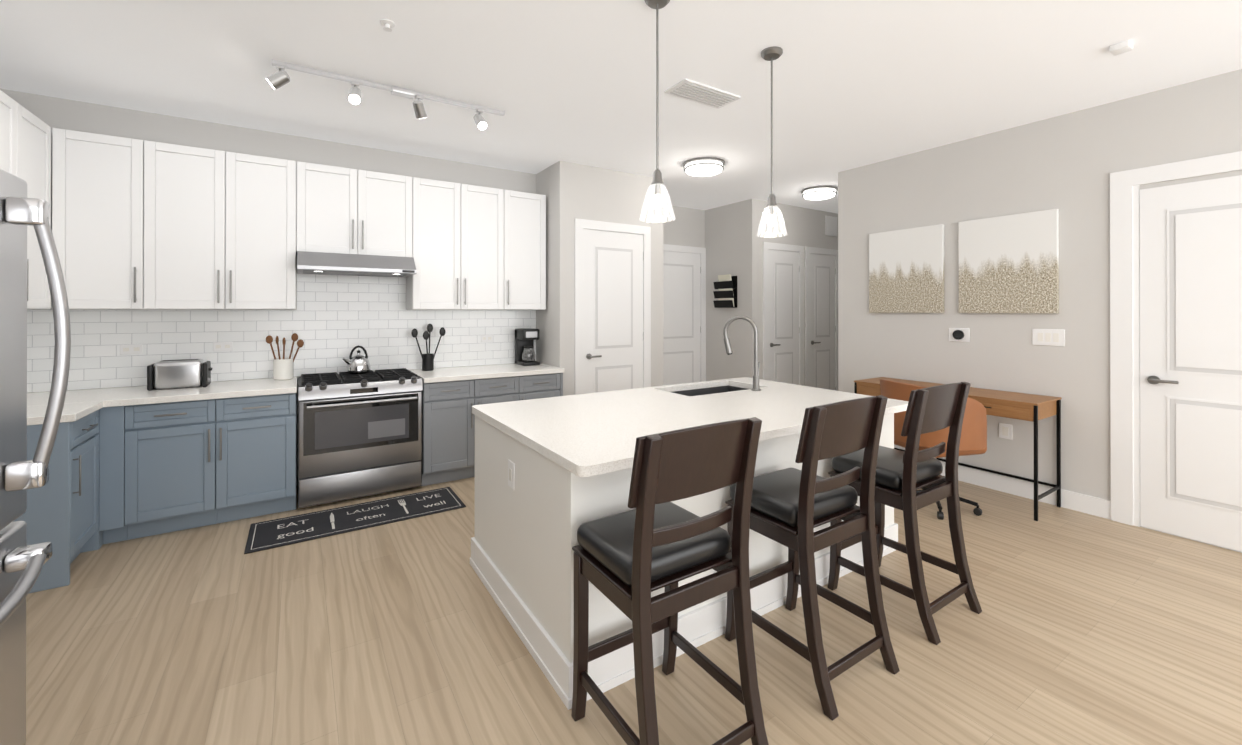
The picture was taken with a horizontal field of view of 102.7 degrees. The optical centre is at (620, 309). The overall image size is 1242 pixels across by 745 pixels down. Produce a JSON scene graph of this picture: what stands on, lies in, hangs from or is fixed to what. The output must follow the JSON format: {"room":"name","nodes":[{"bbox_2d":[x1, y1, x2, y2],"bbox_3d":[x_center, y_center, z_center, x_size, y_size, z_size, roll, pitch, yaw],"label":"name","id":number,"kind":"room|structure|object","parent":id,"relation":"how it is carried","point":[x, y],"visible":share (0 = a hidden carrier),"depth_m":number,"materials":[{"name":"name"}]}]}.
{"room":"kitchen","nodes":[
{"label":"kitchen","id":0,"kind":"room"},
{"bbox_2d":[0,69,1241,552],"bbox_3d":[1.599,0.008,2.929,9.420,2.920,7.870,0,0,-33],"label":"wall","id":1,"kind":"structure","parent":0,"point":[1140,373],"depth_m":3.92,"materials":[{"name":"paint"}]},
{"bbox_2d":[0,90,15,175],"bbox_3d":[-3.392,-0.583,2.498,0.328,1.160,0.578,0,0,-33],"label":"upper cabinet","id":2,"kind":"object","parent":1,"relation":"attached to","point":[7,104],"depth_m":2.70,"materials":[{"name":"white wood"}]},
{"bbox_2d":[16,102,63,308],"bbox_3d":[-3.604,-0.582,2.881,0.388,1.160,0.536,0,0,-33],"label":"upper cabinet","id":3,"kind":"object","parent":1,"relation":"attached to","point":[39,148],"depth_m":3.04,"materials":[{"name":"white wood"}]},
{"bbox_2d":[64,129,155,308],"bbox_3d":[-3.502,-0.581,3.403,0.511,1.160,0.387,0,0,-33],"label":"upper cabinet","id":4,"kind":"object","parent":1,"relation":"attached to","point":[139,224],"depth_m":3.31,"materials":[{"name":"white wood"}]},
{"bbox_2d":[156,142,307,308],"bbox_3d":[-2.987,-0.580,3.772,0.996,1.160,0.328,0,0,-33],"label":"upper cabinet","id":5,"kind":"object","parent":1,"relation":"attached to","point":[231,227],"depth_m":3.64,"materials":[{"name":"white wood"}]},
{"bbox_2d":[27,274,535,392],"bbox_3d":[-2.495,0.130,4.282,3.778,0.858,0.008,0,0,-33],"label":"wall tile","id":6,"kind":"structure","parent":1,"relation":"attached to","point":[331,321],"depth_m":4.13,"materials":[{"name":"white tile"}]},
{"bbox_2d":[120,344,142,354],"bbox_3d":[-3.542,0.290,3.595,0.120,0.070,0.006,0,0,-33],"label":"electrical outlet plate","id":7,"kind":"object","parent":6,"relation":"attached to","point":[138,348],"depth_m":3.59,"materials":[{"name":"white plastic"}]},
{"bbox_2d":[213,342,232,350],"bbox_3d":[-3.107,0.290,3.876,0.120,0.070,0.006,0,0,-33],"label":"electrical outlet plate","id":8,"kind":"object","parent":6,"relation":"attached to","point":[217,346],"depth_m":3.88,"materials":[{"name":"white plastic"}]},
{"bbox_2d":[308,163,415,257],"bbox_3d":[-2.263,-0.804,4.241,0.851,0.710,0.328,0,0,-33],"label":"upper cabinet","id":9,"kind":"object","parent":1,"relation":"attached to","point":[351,211],"depth_m":4.11,"materials":[{"name":"white wood"}]},
{"bbox_2d":[297,251,415,276],"bbox_3d":[-2.208,-0.370,4.156,0.838,0.154,0.530,0,0,-33],"label":"hood vent","id":10,"kind":"object","parent":9,"relation":"attached to","point":[320,263],"visible":1,"depth_m":3.98,"materials":[{"name":"silver metal"}]},
{"bbox_2d":[406,177,511,309],"bbox_3d":[-1.560,-0.578,4.696,0.944,1.160,0.328,0,0,-33],"label":"upper cabinet","id":11,"kind":"object","parent":1,"relation":"attached to","point":[463,260],"depth_m":4.56,"materials":[{"name":"white wood"}]},
{"bbox_2d":[512,191,545,309],"bbox_3d":[-1.055,-0.577,5.023,0.500,1.160,0.328,0,0,-33],"label":"upper cabinet","id":12,"kind":"object","parent":1,"relation":"attached to","point":[528,209],"depth_m":4.93,"materials":[{"name":"white wood"}]},
{"bbox_2d":[713,274,736,307],"bbox_3d":[1.428,-0.248,6.816,0.099,0.450,0.360,0,0,-33],"label":"shelf","id":13,"kind":"object","parent":1,"relation":"attached to","point":[725,294],"visible":1,"depth_m":6.76,"materials":[{"name":"black metal"}]},
{"bbox_2d":[825,215,836,236],"bbox_3d":[3.125,-1.237,7.382,0.280,0.290,0.015,0,0,-33],"label":"air vent","id":14,"kind":"object","parent":1,"relation":"in","point":[830,225],"visible":1,"depth_m":7.37,"materials":[{"name":"white metal"}]},
{"bbox_2d":[869,224,943,312],"bbox_3d":[2.654,-0.358,4.649,0.037,0.780,0.670,0,0,-33],"label":"art","id":15,"kind":"object","parent":1,"relation":"attached to","point":[906,270],"visible":0.94,"depth_m":4.61,"materials":[{"name":"fabric"}]},
{"bbox_2d":[949,328,969,341],"bbox_3d":[2.902,0.218,4.273,0.029,0.115,0.160,0,0,-33],"label":"thermostat","id":16,"kind":"object","parent":1,"relation":"attached to","point":[960,334],"visible":1,"depth_m":4.26,"materials":[{"name":"white plastic"}]},
{"bbox_2d":[999,423,1011,439],"bbox_3d":[3.093,0.980,3.995,0.008,0.120,0.090,0,0,-33],"label":"outlet","id":17,"kind":"object","parent":1,"relation":"attached to","point":[1005,431],"visible":1,"depth_m":3.99,"materials":[{"name":"white plastic"}]},
{"bbox_2d":[958,209,1058,312],"bbox_3d":[3.083,-0.360,3.986,0.037,0.780,0.660,0,0,-33],"label":"art","id":18,"kind":"object","parent":1,"relation":"attached to","point":[1008,263],"visible":0.94,"depth_m":3.94,"materials":[{"name":"fabric"}]},
{"bbox_2d":[1032,329,1064,345],"bbox_3d":[3.241,0.212,3.768,0.008,0.125,0.195,0,0,-33],"label":"switch plate","id":19,"kind":"object","parent":1,"relation":"attached to","point":[1051,337],"visible":1,"depth_m":3.76,"materials":[{"name":"white plastic"}]},
{"bbox_2d":[0,0,1241,213],"bbox_3d":[1.591,-1.482,2.945,9.460,0.060,7.900,0,0,-33],"label":"ceiling","id":20,"kind":"structure","parent":0,"point":[860,82],"depth_m":3.01,"materials":[{"name":"white paint"}]},
{"bbox_2d":[266,59,504,129],"bbox_3d":[-1.460,-1.367,3.268,1.430,0.167,0.127,0,0,-33],"label":"track light","id":21,"kind":"object","parent":20,"relation":"attached to","point":[280,78],"visible":1,"depth_m":3.19,"materials":[{"name":"white metal"}]},
{"bbox_2d":[380,19,394,31],"bbox_3d":[-1.183,-1.435,2.519,0.069,0.034,0.069,0,0,-45],"label":"smoke detector","id":22,"kind":"object","parent":20,"relation":"attached to","point":[388,24],"depth_m":2.51,"materials":[{"name":"white plastic"}]},
{"bbox_2d":[639,0,674,222],"bbox_3d":[0.169,-0.936,2.313,0.168,1.034,0.168,0,0,-33],"label":"pendant light","id":23,"kind":"object","parent":20,"relation":"hanging from","point":[657,207],"visible":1,"depth_m":2.29,"materials":[{"name":"white glass"}]},
{"bbox_2d":[664,78,740,108],"bbox_3d":[0.551,-1.442,3.344,0.490,0.016,0.220,0,0,-33],"label":"ceiling vent","id":24,"kind":"object","parent":20,"relation":"in","point":[697,92],"visible":1,"depth_m":3.32,"materials":[{"name":"white metal"}]},
{"bbox_2d":[683,157,724,176],"bbox_3d":[0.821,-1.395,4.924,0.410,0.105,0.410,0,0,-33],"label":"ceiling lamp","id":25,"kind":"object","parent":20,"relation":"attached to","point":[704,166],"visible":1,"depth_m":4.80,"materials":[{"name":"white glass"}]},
{"bbox_2d":[756,46,786,237],"bbox_3d":[0.850,-0.934,2.801,0.168,1.034,0.168,0,0,-33],"label":"pendant light","id":26,"kind":"object","parent":20,"relation":"hanging from","point":[772,224],"visible":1,"depth_m":2.77,"materials":[{"name":"white glass"}]},
{"bbox_2d":[801,186,837,199],"bbox_3d":[2.397,-1.392,6.004,0.410,0.105,0.410,0,0,-33],"label":"ceiling lamp","id":27,"kind":"object","parent":20,"relation":"attached to","point":[818,192],"visible":1,"depth_m":5.88,"materials":[{"name":"white glass"}]},
{"bbox_2d":[1109,40,1132,55],"bbox_3d":[2.748,-1.435,2.729,0.090,0.035,0.080,0,0,-33],"label":"smoke detector","id":28,"kind":"object","parent":20,"relation":"attached to","point":[1114,50],"depth_m":2.71,"materials":[{"name":"white plastic"}]},
{"bbox_2d":[26,477,1241,744],"bbox_3d":[1.591,1.498,2.938,9.460,0.060,7.900,0,0,-33],"label":"floor","id":29,"kind":"structure","parent":0,"point":[1086,629],"depth_m":2.13,"materials":[{"name":"brown wood"}]},
{"bbox_2d":[0,169,70,744],"bbox_3d":[-1.601,0.565,0.609,1.128,1.755,0.795,0,0,-33],"label":"fridge","id":30,"kind":"object","parent":29,"relation":"on","point":[22,563],"visible":1,"depth_m":1.13,"materials":[{"name":"grey metal"}]},
{"bbox_2d":[13,407,104,593],"bbox_3d":[-3.326,1.032,2.669,0.628,0.870,0.470,0,0,-33],"label":"base cabinet","id":31,"kind":"object","parent":29,"relation":"on","point":[67,512],"depth_m":2.64,"materials":[{"name":"blue wood"}]},
{"bbox_2d":[27,399,104,422],"bbox_3d":[-3.306,0.577,2.662,0.653,0.040,0.455,0,0,-33],"label":"countertop","id":32,"kind":"structure","parent":31,"relation":"on","point":[74,411],"depth_m":2.77,"materials":[{"name":"white stone"}]},
{"bbox_2d":[105,407,120,543],"bbox_3d":[-3.618,1.033,3.121,0.628,0.870,0.729,0,0,-33],"label":"base cabinet","id":33,"kind":"object","parent":29,"relation":"on","point":[112,414],"depth_m":3.07,"materials":[{"name":"blue wood"}]},
{"bbox_2d":[121,395,296,540],"bbox_3d":[-2.902,1.034,3.621,0.898,0.870,0.668,0,0,-33],"label":"base cabinet","id":34,"kind":"object","parent":29,"relation":"on","point":[129,463],"depth_m":3.32,"materials":[{"name":"blue wood"}]},
{"bbox_2d":[27,377,296,406],"bbox_3d":[-3.203,0.579,3.412,1.640,0.040,0.693,0,0,-33],"label":"countertop","id":35,"kind":"structure","parent":34,"relation":"on","point":[234,389],"depth_m":3.34,"materials":[{"name":"white stone"}]},
{"bbox_2d":[147,359,211,390],"bbox_3d":[-3.153,0.461,3.568,0.338,0.196,0.190,0,0,-33],"label":"toaster","id":36,"kind":"object","parent":35,"relation":"on","point":[175,374],"visible":1,"depth_m":3.50,"materials":[{"name":"silver metal"}]},
{"bbox_2d":[266,333,303,379],"bbox_3d":[-2.692,0.377,3.981,0.255,0.366,0.195,0,0,-33],"label":"utensil crock","id":37,"kind":"object","parent":35,"relation":"on","point":[283,368],"visible":1,"depth_m":3.94,"materials":[{"name":"white ceramic"}]},
{"bbox_2d":[244,487,465,553],"bbox_3d":[-1.835,1.464,3.537,1.320,0.009,0.490,0,0,-33],"label":"rug","id":38,"kind":"object","parent":29,"relation":"on","point":[270,534],"visible":1,"depth_m":3.47,"materials":[{"name":"black carpet"}]},
{"bbox_2d":[298,368,422,507],"bbox_3d":[-2.140,0.993,4.073,0.846,0.915,0.738,0,0,-33],"label":"stove","id":39,"kind":"object","parent":29,"relation":"on","point":[359,435],"visible":1,"depth_m":3.81,"materials":[{"name":"silver metal"}]},
{"bbox_2d":[342,345,369,373],"bbox_3d":[-2.244,0.423,4.210,0.216,0.234,0.180,0,0,-33],"label":"kettle","id":40,"kind":"object","parent":39,"relation":"on","point":[358,363],"visible":1,"depth_m":4.17,"materials":[{"name":"silver metal"}]},
{"bbox_2d":[421,375,528,485],"bbox_3d":[-1.424,1.037,4.578,0.880,0.870,0.668,0,0,-33],"label":"base cabinet","id":41,"kind":"object","parent":29,"relation":"on","point":[448,420],"depth_m":4.21,"materials":[{"name":"blue"}]},
{"bbox_2d":[411,363,563,382],"bbox_3d":[-1.257,0.582,4.672,1.266,0.040,0.693,0,0,-33],"label":"countertop","id":42,"kind":"structure","parent":41,"relation":"on","point":[498,371],"depth_m":4.49,"materials":[{"name":"white stone"}]},
{"bbox_2d":[411,324,445,370],"bbox_3d":[-1.768,0.346,4.567,0.294,0.430,0.127,0,0,-33],"label":"holder","id":43,"kind":"object","parent":42,"relation":"on","point":[427,362],"visible":1,"depth_m":4.53,"materials":[{"name":"black plastic"}]},
{"bbox_2d":[515,328,539,365],"bbox_3d":[-0.952,0.380,5.064,0.180,0.364,0.271,0,0,-33],"label":"coffee maker","id":44,"kind":"object","parent":42,"relation":"on","point":[525,338],"visible":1,"depth_m":5.00,"materials":[{"name":"black plastic"}]},
{"bbox_2d":[529,375,562,398],"bbox_3d":[-0.945,1.037,4.888,0.503,0.870,0.668,0,0,-33],"label":"base cabinet","id":45,"kind":"object","parent":29,"relation":"on","point":[540,386],"depth_m":4.65,"materials":[{"name":"blue"}]},
{"bbox_2d":[571,417,768,744],"bbox_3d":[0.155,0.909,1.689,0.485,1.112,0.534,0,0,-33],"label":"stool","id":46,"kind":"object","parent":29,"relation":"on","point":[627,563],"visible":1,"depth_m":1.60,"materials":[{"name":"brown wood"}]},
{"bbox_2d":[470,411,901,709],"bbox_3d":[0.418,1.033,2.960,2.268,0.870,1.254,0,0,-33],"label":"kitchen island","id":47,"kind":"object","parent":29,"relation":"on","point":[552,474],"depth_m":2.18,"materials":[{"name":"white wood"}]},
{"bbox_2d":[472,379,907,478],"bbox_3d":[0.446,0.578,2.932,2.270,0.040,1.350,0,0,-33],"label":"island countertop","id":48,"kind":"structure","parent":47,"relation":"on","point":[597,433],"depth_m":2.63,"materials":[{"name":"white stone"}]},
{"bbox_2d":[682,383,741,394],"bbox_3d":[0.646,0.683,3.552,0.755,0.192,0.411,0,0,-33],"label":"sink","id":49,"kind":"object","parent":48,"relation":"in","point":[721,386],"depth_m":3.80,"materials":[{"name":"grey metal"}]},
{"bbox_2d":[723,315,761,390],"bbox_3d":[0.865,0.300,3.489,0.187,0.518,0.242,0,0,-33],"label":"faucet","id":50,"kind":"object","parent":48,"relation":"on","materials":[{"name":"silver metal"}]},
{"bbox_2d":[725,395,899,720],"bbox_3d":[0.796,0.910,2.115,0.485,1.112,0.534,0,0,-33],"label":"stool","id":51,"kind":"object","parent":29,"relation":"on","point":[792,509],"visible":0.88,"depth_m":2.00,"materials":[{"name":"brown wood"}]},
{"bbox_2d":[827,382,981,644],"bbox_3d":[1.419,0.911,2.514,0.485,1.112,0.534,0,0,-33],"label":"stool","id":52,"kind":"object","parent":29,"relation":"on","point":[901,477],"visible":0.81,"depth_m":2.40,"materials":[{"name":"brown wood"}]},
{"bbox_2d":[880,379,986,519],"bbox_3d":[2.317,0.999,3.719,0.657,0.938,0.704,0,0,-33],"label":"office chair","id":53,"kind":"object","parent":29,"relation":"on","point":[973,439],"visible":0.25,"depth_m":3.47,"materials":[{"name":"brown leather"}]},
{"bbox_2d":[854,377,1061,520],"bbox_3d":[2.710,1.063,4.135,0.468,0.815,1.358,0,0,-33],"label":"desk","id":54,"kind":"object","parent":29,"relation":"on","point":[1034,408],"visible":0.5,"depth_m":3.69,"materials":[{"name":"brown wood"}]}
]}

